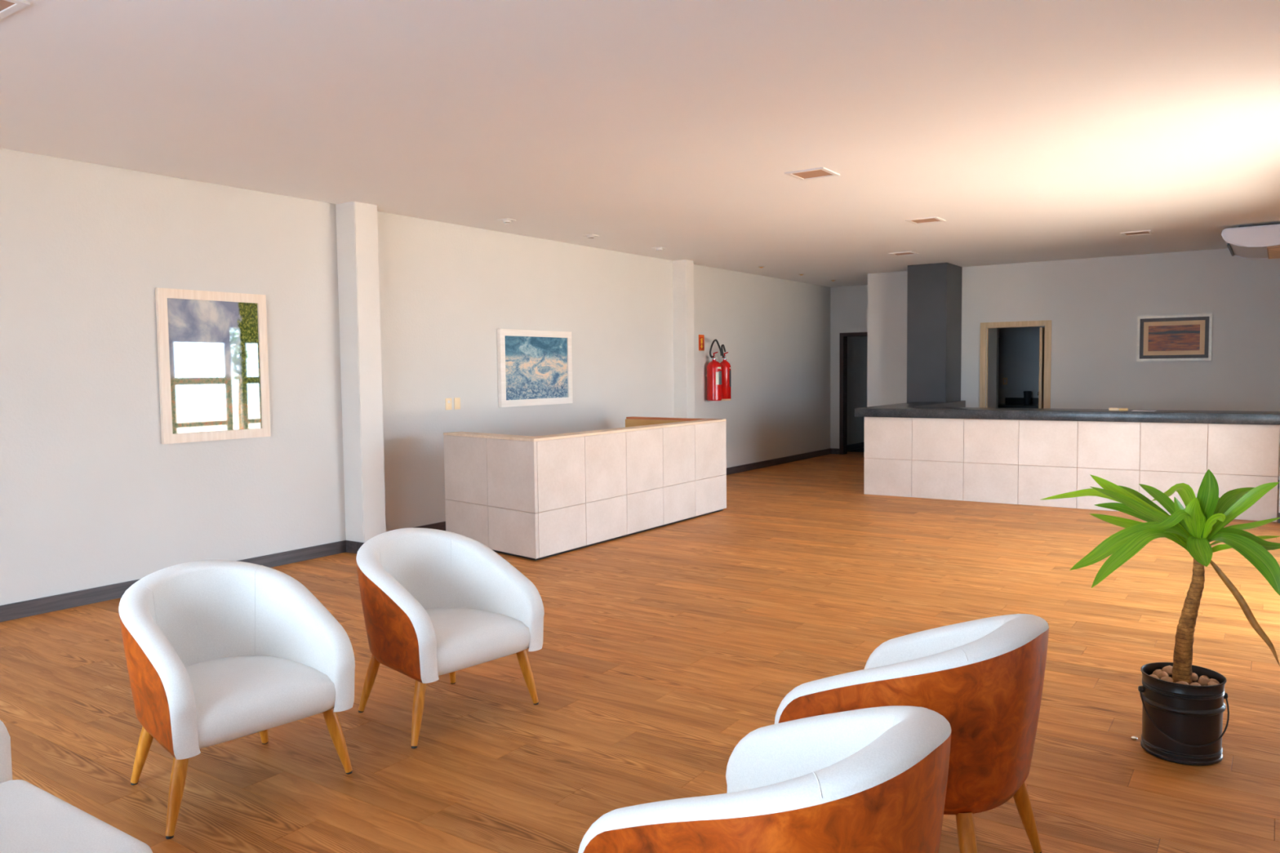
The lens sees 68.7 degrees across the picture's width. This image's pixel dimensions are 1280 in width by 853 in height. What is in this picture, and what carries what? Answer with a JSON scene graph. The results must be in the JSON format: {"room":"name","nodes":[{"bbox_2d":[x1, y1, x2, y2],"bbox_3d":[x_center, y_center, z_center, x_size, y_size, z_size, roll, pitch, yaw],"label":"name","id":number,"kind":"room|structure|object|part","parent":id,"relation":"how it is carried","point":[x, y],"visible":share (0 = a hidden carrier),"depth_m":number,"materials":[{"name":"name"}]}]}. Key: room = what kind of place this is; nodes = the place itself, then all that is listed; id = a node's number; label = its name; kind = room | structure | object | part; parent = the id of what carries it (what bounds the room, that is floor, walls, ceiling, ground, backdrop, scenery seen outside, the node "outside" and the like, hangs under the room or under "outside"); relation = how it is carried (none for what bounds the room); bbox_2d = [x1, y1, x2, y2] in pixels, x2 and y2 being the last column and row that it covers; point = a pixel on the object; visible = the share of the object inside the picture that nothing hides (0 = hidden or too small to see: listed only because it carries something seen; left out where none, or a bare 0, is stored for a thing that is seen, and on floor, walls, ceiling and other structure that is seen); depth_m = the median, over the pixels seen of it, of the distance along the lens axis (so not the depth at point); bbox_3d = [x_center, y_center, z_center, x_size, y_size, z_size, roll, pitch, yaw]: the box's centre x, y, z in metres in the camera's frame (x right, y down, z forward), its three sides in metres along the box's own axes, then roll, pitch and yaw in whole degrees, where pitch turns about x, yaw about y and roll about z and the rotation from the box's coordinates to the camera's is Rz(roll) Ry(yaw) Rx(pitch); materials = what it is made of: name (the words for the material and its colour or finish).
{"room":"reception lobby","nodes":[
{"label":"reception lobby","id":0,"kind":"room"},
{"bbox_2d":[0,147,867,605],"bbox_3d":[-1.098,-0.603,10.545,0.200,3.500,21.000,2,4,34],"label":"wall","id":1,"kind":"structure","parent":0,"point":[91,495],"depth_m":7.69,"materials":[{"name":"paint"}]},
{"bbox_2d":[155,287,271,444],"bbox_3d":[-3.253,-0.463,7.189,0.030,1.137,0.880,2,4,34],"label":"framed picture","id":2,"kind":"object","parent":1,"relation":"attached to","point":[212,346],"visible":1,"depth_m":7.16,"materials":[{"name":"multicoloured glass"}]},
{"bbox_2d":[0,441,864,622],"bbox_3d":[-1.111,0.906,10.402,0.015,0.104,20.180,2,4,34],"label":"baseboard","id":3,"kind":"structure","parent":1,"relation":"attached to","point":[15,611],"depth_m":7.45,"materials":[{"name":"grey wood"}]},
{"bbox_2d":[445,398,452,409],"bbox_3d":[-1.883,-0.221,9.225,0.012,0.114,0.077,2,4,34],"label":"wall switch","id":4,"kind":"object","parent":1,"relation":"attached to","point":[448,401],"visible":1,"depth_m":9.22,"materials":[{"name":"beige plastic"}]},
{"bbox_2d":[453,397,460,409],"bbox_3d":[-1.817,-0.228,9.322,0.011,0.115,0.077,2,4,34],"label":"wall switch","id":5,"kind":"object","parent":1,"relation":"attached to","point":[456,400],"visible":1,"depth_m":9.31,"materials":[{"name":"beige plastic"}]},
{"bbox_2d":[497,328,573,407],"bbox_3d":[-1.133,-0.643,10.269,0.048,0.817,1.190,2,4,34],"label":"framed picture","id":6,"kind":"object","parent":1,"relation":"attached to","point":[535,367],"visible":1,"depth_m":10.22},
{"bbox_2d":[698,334,704,351],"bbox_3d":[0.869,-1.183,13.216,0.008,0.224,0.150,2,4,34],"label":"safety sign","id":7,"kind":"object","parent":1,"relation":"attached to","point":[701,337],"visible":1,"depth_m":13.21,"materials":[{"name":"red plastic"}]},
{"bbox_2d":[705,338,722,400],"bbox_3d":[1.063,-0.800,13.253,0.236,0.868,0.255,-1,4,-12],"label":"fire extinguisher","id":8,"kind":"object","parent":1,"relation":"attached to","point":[713,375],"visible":1,"depth_m":13.19,"materials":[{"name":"red metal"}]},
{"bbox_2d":[715,372,719,384],"bbox_3d":[1.087,-0.678,13.174,0.044,0.181,0.003,-2,4,-20],"label":"print","id":9,"kind":"object","parent":8,"relation":"attached to","point":[717,373],"depth_m":13.18},
{"bbox_2d":[718,370,721,384],"bbox_3d":[1.138,-0.687,13.221,0.012,0.192,0.096,1,4,31],"label":"print","id":10,"kind":"object","parent":8,"relation":"attached to","point":[719,371],"depth_m":13.20},
{"bbox_2d":[720,344,731,400],"bbox_3d":[1.228,-0.778,13.514,0.190,0.807,0.268,-1,4,-11],"label":"fire extinguisher","id":11,"kind":"object","parent":1,"relation":"attached to","point":[726,366],"visible":0.93,"depth_m":13.48,"materials":[{"name":"red metal"}]},
{"bbox_2d":[729,369,731,386],"bbox_3d":[1.308,-0.694,13.531,0.014,0.239,0.094,0,4,15],"label":"print","id":12,"kind":"object","parent":11,"relation":"attached to","point":[730,370],"depth_m":13.52},
{"bbox_2d":[0,0,1279,287],"bbox_3d":[2.190,-2.084,8.191,7.789,0.215,21.000,2,4,34],"label":"ceiling","id":13,"kind":"structure","parent":0,"point":[1037,131],"depth_m":5.32,"materials":[{"name":"paint"}]},
{"bbox_2d":[0,0,30,19],"bbox_3d":[-2.587,-1.641,3.603,0.310,0.010,0.310,2,4,34],"label":"recessed light","id":14,"kind":"object","parent":13,"relation":"in","point":[7,7],"visible":1,"depth_m":3.66,"materials":[{"name":"white paint"}]},
{"bbox_2d":[0,0,14,11],"bbox_3d":[-2.587,-1.643,3.603,0.246,0.004,0.246,2,4,34],"label":"diffuser","id":15,"kind":"object","parent":14,"relation":"attached to","point":[5,5],"depth_m":3.66,"materials":[{"name":"white plastic"}]},
{"bbox_2d":[497,217,515,223],"bbox_3d":[-1.279,-1.971,8.997,0.124,0.030,0.124,2,4,34],"label":"recessed light","id":16,"kind":"object","parent":13,"relation":"in","point":[506,220],"visible":1,"depth_m":8.96,"materials":[{"name":"white paint"}]},
{"bbox_3d":[-1.279,-1.982,8.997,0.124,0.008,0.124,2,4,34],"label":"trim","id":17,"kind":"part","parent":16,"relation":"part of","materials":[{"name":"white paint"}]},
{"bbox_2d":[582,234,599,238],"bbox_3d":[-0.528,-2.045,10.093,0.124,0.030,0.124,2,4,34],"label":"recessed light","id":18,"kind":"object","parent":13,"relation":"in","point":[588,236],"visible":1,"depth_m":10.06,"materials":[{"name":"white paint"}]},
{"bbox_3d":[-0.528,-2.056,10.092,0.124,0.008,0.124,2,4,34],"label":"trim","id":19,"kind":"part","parent":18,"relation":"part of","materials":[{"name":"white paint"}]},
{"bbox_2d":[652,246,666,250],"bbox_3d":[0.228,-2.120,11.197,0.124,0.030,0.124,2,4,34],"label":"recessed light","id":20,"kind":"object","parent":13,"relation":"in","point":[660,248],"visible":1,"depth_m":11.17,"materials":[{"name":"white paint"}]},
{"bbox_2d":[784,167,839,180],"bbox_3d":[1.290,-1.890,7.012,0.310,0.010,0.310,2,4,34],"label":"recessed light","id":21,"kind":"object","parent":13,"relation":"in","point":[820,172],"visible":1,"depth_m":7.00,"materials":[{"name":"white paint"}]},
{"bbox_2d":[792,169,831,178],"bbox_3d":[1.290,-1.893,7.012,0.246,0.004,0.246,2,4,34],"label":"diffuser","id":22,"kind":"object","parent":21,"relation":"attached to","point":[812,174],"depth_m":7.03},
{"bbox_2d":[888,251,919,256],"bbox_3d":[3.381,-2.215,12.005,0.300,0.010,0.300,2,4,34],"label":"recessed light","id":23,"kind":"object","parent":13,"relation":"in","point":[904,253],"visible":1,"depth_m":11.99,"materials":[{"name":"white paint"}]},
{"bbox_2d":[894,252,913,255],"bbox_3d":[3.381,-2.218,12.004,0.236,0.004,0.236,2,4,34],"label":"diffuser","id":24,"kind":"object","parent":23,"relation":"attached to","point":[895,253],"depth_m":12.00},
{"bbox_2d":[905,216,946,224],"bbox_3d":[2.837,-2.046,9.305,0.310,0.010,0.310,2,4,34],"label":"recessed light","id":25,"kind":"object","parent":13,"relation":"in","point":[935,219],"visible":1,"depth_m":9.29,"materials":[{"name":"white paint"}]},
{"bbox_2d":[911,217,940,222],"bbox_3d":[2.837,-2.049,9.305,0.246,0.004,0.246,2,4,34],"label":"diffuser","id":26,"kind":"object","parent":25,"relation":"attached to","point":[918,220],"depth_m":9.32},
{"bbox_2d":[1120,230,1154,235],"bbox_3d":[5.505,-2.141,10.373,0.300,0.010,0.300,2,4,34],"label":"recessed light","id":27,"kind":"object","parent":13,"relation":"in","point":[1143,232],"visible":1,"depth_m":10.37,"materials":[{"name":"white paint"}]},
{"bbox_2d":[1124,231,1149,235],"bbox_3d":[5.505,-2.144,10.373,0.236,0.004,0.236,2,4,34],"label":"diffuser","id":28,"kind":"object","parent":27,"relation":"attached to","point":[1126,233],"depth_m":10.38,"materials":[{"name":"white plastic"}]},
{"bbox_2d":[1221,223,1279,259],"bbox_3d":[6.820,-2.020,10.269,0.705,0.269,1.400,2,4,34],"label":"air conditioner","id":29,"kind":"object","parent":13,"relation":"hanging from","point":[1263,241],"visible":1,"depth_m":9.80,"materials":[{"name":"plastic"}]},
{"bbox_2d":[1266,244,1279,258],"bbox_3d":[6.972,-1.903,10.173,0.260,0.034,1.220,2,4,34],"label":"grille","id":30,"kind":"object","parent":29,"relation":"attached to","point":[1273,251],"depth_m":10.10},
{"bbox_2d":[0,447,1279,852],"bbox_3d":[2.140,1.139,8.445,8.000,0.200,21.000,2,4,34],"label":"floor","id":31,"kind":"structure","parent":0,"point":[664,648],"depth_m":4.61,"materials":[{"name":"brown wood"}]},
{"bbox_2d":[0,720,152,852],"bbox_3d":[-1.479,1.078,1.849,2.020,0.800,1.095,2,4,34],"label":"sofa","id":32,"kind":"object","parent":31,"relation":"on","point":[33,820],"visible":1,"depth_m":2.38,"materials":[{"name":"white fabric"}]},
{"bbox_3d":[-2.151,1.090,2.431,0.255,0.480,0.895,2,4,34],"label":"armrest","id":33,"kind":"part","parent":32,"relation":"part of","materials":[{"name":"white fabric"}]},
{"bbox_2d":[0,779,152,852],"bbox_3d":[-1.698,1.117,2.195,0.750,0.175,0.775,2,4,34],"label":"seat cushion","id":34,"kind":"object","parent":32,"relation":"on","point":[33,820],"depth_m":2.37,"materials":[{"name":"white fabric"}]},
{"bbox_2d":[118,560,355,839],"bbox_3d":[-1.575,0.964,3.593,0.710,0.820,0.702,2,5,42],"label":"armchair","id":35,"kind":"object","parent":31,"relation":"on","point":[217,651],"visible":1,"depth_m":3.58,"materials":[{"name":"leather"}]},
{"bbox_3d":[-1.901,1.227,3.602,0.124,0.292,0.049,-1,3,0],"label":"leg","id":36,"kind":"part","parent":35,"relation":"part of","materials":[{"name":"brown wood"}]},
{"bbox_3d":[-1.589,1.247,3.220,0.049,0.291,0.111,0,4,16],"label":"leg","id":37,"kind":"part","parent":35,"relation":"part of","materials":[{"name":"brown wood"}]},
{"bbox_3d":[-1.542,1.008,3.566,0.597,0.159,0.516,2,5,42],"label":"seat","id":38,"kind":"part","parent":35,"relation":"part of","materials":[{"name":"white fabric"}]},
{"bbox_3d":[-1.596,1.204,3.936,0.049,0.292,0.124,-1,3,-5],"label":"leg","id":39,"kind":"part","parent":35,"relation":"part of","materials":[{"name":"brown wood"}]},
{"bbox_3d":[-1.186,1.216,3.661,0.111,0.291,0.049,-2,4,-22],"label":"leg","id":40,"kind":"part","parent":35,"relation":"part of","materials":[{"name":"brown wood"}]},
{"bbox_2d":[335,201,386,553],"bbox_3d":[-2.438,-0.419,8.204,0.277,3.045,0.278,2,4,34],"label":"pillar","id":41,"kind":"structure","parent":31,"relation":"on","point":[357,224],"depth_m":8.11,"materials":[{"name":"paint"}]},
{"bbox_3d":[-2.413,1.049,8.286,0.257,0.104,0.278,2,4,34],"label":"skirting","id":42,"kind":"part","parent":41,"relation":"part of","materials":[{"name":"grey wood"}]},
{"bbox_2d":[355,528,544,748],"bbox_3d":[-0.922,0.911,4.334,0.710,0.820,0.702,2,5,42],"label":"armchair","id":43,"kind":"object","parent":31,"relation":"on","point":[435,602],"visible":1,"depth_m":4.31,"materials":[{"name":"white leather"}]},
{"bbox_3d":[-1.248,1.175,4.343,0.124,0.292,0.049,-1,3,0],"label":"leg","id":44,"kind":"part","parent":43,"relation":"part of","materials":[{"name":"brown wood"}]},
{"bbox_3d":[-0.936,1.195,3.961,0.049,0.291,0.111,0,4,16],"label":"leg","id":45,"kind":"part","parent":43,"relation":"part of","materials":[{"name":"brown wood"}]},
{"bbox_3d":[-0.943,1.151,4.678,0.049,0.292,0.124,-1,3,-5],"label":"leg","id":46,"kind":"part","parent":43,"relation":"part of","materials":[{"name":"brown wood"}]},
{"bbox_3d":[-0.889,0.956,4.307,0.597,0.159,0.516,2,5,42],"label":"seat","id":47,"kind":"part","parent":43,"relation":"part of","materials":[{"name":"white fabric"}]},
{"bbox_3d":[-0.533,1.163,4.403,0.111,0.291,0.049,-2,4,-22],"label":"leg","id":48,"kind":"part","parent":43,"relation":"part of","materials":[{"name":"brown wood"}]},
{"bbox_2d":[443,416,726,560],"bbox_3d":[-0.478,0.498,9.473,1.368,1.016,3.370,2,4,34],"label":"reception desk","id":49,"kind":"object","parent":31,"relation":"on","point":[535,498],"visible":0.98,"depth_m":8.41,"materials":[{"name":"tile"}]},
{"bbox_3d":[0.282,0.408,10.781,1.146,0.961,0.018,2,4,39],"label":"panel","id":50,"kind":"part","parent":49,"relation":"part of","materials":[{"name":"brown wood"}]},
{"bbox_2d":[672,259,694,417],"bbox_3d":[0.592,-0.722,12.657,0.244,3.045,0.228,2,4,34],"label":"pillar","id":51,"kind":"structure","parent":31,"relation":"on","point":[682,269],"depth_m":12.55,"materials":[{"name":"paint"}]},
{"bbox_2d":[577,706,951,852],"bbox_3d":[0.333,1.028,2.162,0.710,0.820,0.702,2,4,39],"label":"armchair","id":52,"kind":"object","parent":31,"relation":"on","point":[874,780],"visible":1,"depth_m":1.89,"materials":[{"name":"white linen fabric"},{"name":"burl wood veneer"},{"name":"honey wood"}]},
{"bbox_2d":[774,613,1048,852],"bbox_3d":[0.900,0.972,2.978,0.710,0.820,0.702,2,5,40],"label":"armchair","id":53,"kind":"object","parent":31,"relation":"on","point":[985,676],"visible":0.77,"depth_m":2.67,"materials":[{"name":"white linen fabric"},{"name":"burl wood veneer"},{"name":"honey wood"}]},
{"bbox_3d":[0.938,1.251,2.666,0.049,0.292,0.124,-1,3,-7],"label":"leg","id":54,"kind":"part","parent":53,"relation":"part of","materials":[{"name":"brown wood"}]},
{"bbox_3d":[1.232,1.227,3.011,0.124,0.292,0.049,-1,3,-2],"label":"leg","id":55,"kind":"part","parent":53,"relation":"part of","materials":[{"name":"brown wood"}]},
{"bbox_2d":[906,262,961,402],"bbox_3d":[4.297,-0.816,13.682,0.560,3.025,0.760,2,4,34],"label":"column","id":56,"kind":"structure","parent":31,"relation":"on","point":[934,291],"depth_m":13.36,"materials":[{"name":"paint"}]},
{"bbox_2d":[998,397,1038,408],"bbox_3d":[7.096,0.052,15.402,2.415,1.020,0.615,2,4,34],"label":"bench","id":57,"kind":"object","parent":31,"relation":"on","point":[1010,402],"visible":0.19,"depth_m":15.97,"materials":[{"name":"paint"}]},
{"bbox_2d":[998,404,1038,408],"bbox_3d":[7.092,-0.319,15.379,2.415,0.045,0.615,2,4,34],"label":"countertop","id":58,"kind":"structure","parent":57,"relation":"on","point":[1000,406],"depth_m":15.65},
{"bbox_2d":[1023,391,1031,404],"bbox_3d":[6.529,-0.479,15.794,0.124,0.235,0.124,2,4,34],"label":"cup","id":59,"kind":"object","parent":57,"relation":"on","point":[1027,394],"visible":1,"depth_m":15.75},
{"bbox_2d":[863,417,1279,523],"bbox_3d":[5.494,0.360,11.085,5.068,0.962,2.299,2,4,34],"label":"reception desk","id":60,"kind":"object","parent":31,"relation":"on","point":[1023,462],"depth_m":10.34,"materials":[{"name":"tile"}]},
{"bbox_2d":[854,400,1279,425],"bbox_3d":[5.645,-0.196,11.386,5.165,0.104,3.051,2,4,34],"label":"countertop","id":61,"kind":"structure","parent":60,"relation":"on","point":[957,409],"depth_m":10.28,"materials":[{"name":"black stone"}]},
{"bbox_2d":[1108,408,1128,410],"bbox_3d":[5.222,-0.188,10.226,0.185,0.030,0.044,1,4,30],"label":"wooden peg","id":62,"kind":"object","parent":61,"relation":"on","point":[1109,409],"visible":1,"depth_m":10.21,"materials":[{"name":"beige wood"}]},
{"bbox_2d":[1131,409,1155,411],"bbox_3d":[5.439,-0.170,10.115,0.220,0.003,0.220,2,4,34],"label":"paper sheet","id":63,"kind":"object","parent":61,"relation":"on","point":[1133,410],"visible":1,"depth_m":10.06,"materials":[{"name":"white paper"}]},
{"bbox_3d":[6.683,0.468,9.063,0.820,0.962,0.270,2,4,34],"label":"panel","id":64,"kind":"part","parent":60,"relation":"part of","materials":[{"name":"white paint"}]},
{"bbox_2d":[1130,736,1137,740],"bbox_3d":[2.071,1.308,3.927,0.025,0.010,0.025,2,4,34],"label":"cap","id":65,"kind":"object","parent":31,"relation":"on","point":[1133,738],"visible":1,"depth_m":3.92,"materials":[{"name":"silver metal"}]},
{"bbox_2d":[1041,469,1279,765],"bbox_3d":[2.077,0.739,3.814,0.925,1.159,0.480,2,4,34],"label":"potted plant","id":66,"kind":"object","parent":31,"relation":"on","point":[1182,723],"visible":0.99,"depth_m":3.70,"materials":[{"name":"green leaf and bark"},{"name":"brown pebbles"},{"name":"black metal"}]},
{"bbox_2d":[1151,669,1161,675],"bbox_3d":[2.153,1.028,3.890,0.062,0.036,0.039,-3,4,-37],"label":"pebble","id":67,"kind":"object","parent":66,"relation":"on","point":[1156,672],"visible":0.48,"depth_m":3.88,"materials":[{"name":"beige stone"}]},
{"bbox_2d":[1157,671,1168,679],"bbox_3d":[2.143,1.021,3.838,0.048,0.028,0.039,-3,4,-37],"label":"pebble","id":68,"kind":"object","parent":66,"relation":"on","point":[1161,674],"visible":0.72,"depth_m":3.83,"materials":[{"name":"beige stone"}]},
{"bbox_2d":[1160,676,1173,682],"bbox_3d":[2.120,1.023,3.772,0.047,0.033,0.035,0,4,12],"label":"pebble","id":69,"kind":"object","parent":66,"relation":"on","point":[1164,678],"visible":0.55,"depth_m":3.76,"materials":[{"name":"beige stone"}]},
{"bbox_2d":[1161,665,1173,675],"bbox_3d":[2.187,1.012,3.882,0.058,0.039,0.042,-3,4,-28],"label":"pebble","id":70,"kind":"object","parent":66,"relation":"on","point":[1168,669],"visible":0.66,"depth_m":3.87,"materials":[{"name":"beige stone"}]},
{"bbox_2d":[1175,681,1188,684],"bbox_3d":[2.149,1.028,3.722,0.052,0.030,0.046,3,5,44],"label":"pebble","id":71,"kind":"object","parent":66,"relation":"on","point":[1179,682],"visible":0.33,"depth_m":3.71,"materials":[{"name":"beige stone"}]},
{"bbox_3d":[2.164,1.157,3.704,0.314,0.161,0.180,0,4,17],"label":"bail handle","id":72,"kind":"part","parent":66,"relation":"part of","materials":[{"name":"black metal"}]},
{"bbox_2d":[1191,672,1198,681],"bbox_3d":[2.245,1.019,3.813,0.046,0.034,0.048,1,4,20],"label":"pebble","id":73,"kind":"object","parent":66,"relation":"on","point":[1194,677],"visible":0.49,"depth_m":3.79,"materials":[{"name":"beige stone"}]},
{"bbox_2d":[1189,682,1200,685],"bbox_3d":[2.201,1.036,3.715,0.056,0.038,0.043,-4,5,-40],"label":"pebble","id":74,"kind":"object","parent":66,"relation":"on","point":[1193,683],"visible":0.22,"depth_m":3.71,"materials":[{"name":"beige stone"}]},
{"bbox_2d":[1197,677,1209,685],"bbox_3d":[2.257,1.022,3.751,0.042,0.033,0.046,1,4,27],"label":"pebble","id":75,"kind":"object","parent":66,"relation":"on","point":[1202,681],"visible":0.85,"depth_m":3.74,"materials":[{"name":"beige stone"}]},
{"bbox_2d":[1207,681,1217,685],"bbox_3d":[2.276,1.025,3.707,0.052,0.027,0.044,3,5,44],"label":"pebble","id":76,"kind":"object","parent":66,"relation":"on","point":[1211,683],"visible":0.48,"depth_m":3.70,"materials":[{"name":"beige stone"}]},
{"bbox_2d":[1208,678,1219,684],"bbox_3d":[2.301,1.032,3.758,0.044,0.040,0.045,0,4,16],"label":"pebble","id":77,"kind":"object","parent":66,"relation":"on","point":[1211,679],"visible":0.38,"depth_m":3.75,"materials":[{"name":"beige stone"}]},
{"bbox_2d":[830,284,999,454],"bbox_3d":[4.697,-0.877,16.269,2.900,3.225,0.140,2,4,34],"label":"wall","id":78,"kind":"structure","parent":0,"point":[849,304],"depth_m":16.81,"materials":[{"name":"paint"}]},
{"bbox_2d":[831,448,839,454],"bbox_3d":[4.064,0.468,16.700,1.405,0.104,0.015,2,4,34],"label":"baseboard","id":79,"kind":"structure","parent":78,"relation":"attached to","point":[833,451],"depth_m":17.04,"materials":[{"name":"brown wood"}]},
{"bbox_2d":[839,332,867,454],"bbox_3d":[4.055,-0.582,16.730,0.970,2.195,0.178,2,4,34],"label":"door frame","id":80,"kind":"structure","parent":78,"relation":"in","point":[842,380],"depth_m":16.93,"materials":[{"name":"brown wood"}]},
{"bbox_2d":[999,326,1044,404],"bbox_3d":[8.316,-0.842,15.006,4.900,3.225,0.200,2,4,34],"label":"wall","id":81,"kind":"structure","parent":0,"point":[1019,351],"depth_m":16.10,"materials":[{"name":"paint"}]},
{"bbox_2d":[1002,377,1007,384],"bbox_3d":[6.329,-0.786,16.242,0.076,0.120,0.012,2,4,34],"label":"wall socket","id":82,"kind":"object","parent":81,"relation":"attached to","point":[1004,380],"visible":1,"depth_m":16.24,"materials":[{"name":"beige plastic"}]},
{"bbox_2d":[1004,397,1038,404],"bbox_3d":[7.295,-0.415,15.592,2.325,0.115,0.025,2,4,34],"label":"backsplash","id":83,"kind":"structure","parent":81,"relation":"attached to","point":[1034,401],"depth_m":16.11,"materials":[{"name":"black"}]},
{"bbox_2d":[866,248,1279,479],"bbox_3d":[6.128,-0.693,12.946,6.180,3.225,0.080,2,4,34],"label":"wall","id":84,"kind":"structure","parent":0,"point":[1093,306],"depth_m":12.63,"materials":[{"name":"paint"}]},
{"bbox_2d":[979,320,1051,408],"bbox_3d":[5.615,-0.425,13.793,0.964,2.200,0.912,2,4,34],"label":"door frame","id":85,"kind":"structure","parent":84,"relation":"in","point":[1045,333],"depth_m":13.33,"materials":[{"name":"beige wood"}]},
{"bbox_2d":[1136,313,1212,361],"bbox_3d":[6.983,-1.157,12.258,0.853,0.596,0.032,2,4,34],"label":"framed picture","id":86,"kind":"object","parent":84,"relation":"attached to","point":[1187,337],"visible":1,"depth_m":12.25,"materials":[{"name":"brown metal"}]},
{"bbox_3d":[5.479,-0.826,15.287,0.100,3.225,2.940,2,4,34],"label":"wall","id":87,"kind":"structure","parent":0,"visible":0},
{"bbox_2d":[998,337,999,404],"bbox_3d":[6.038,-0.492,15.959,0.084,2.055,0.720,2,4,34],"label":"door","id":88,"kind":"structure","parent":87,"relation":"in","point":[999,337],"depth_m":16.21,"materials":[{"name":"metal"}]}
]}

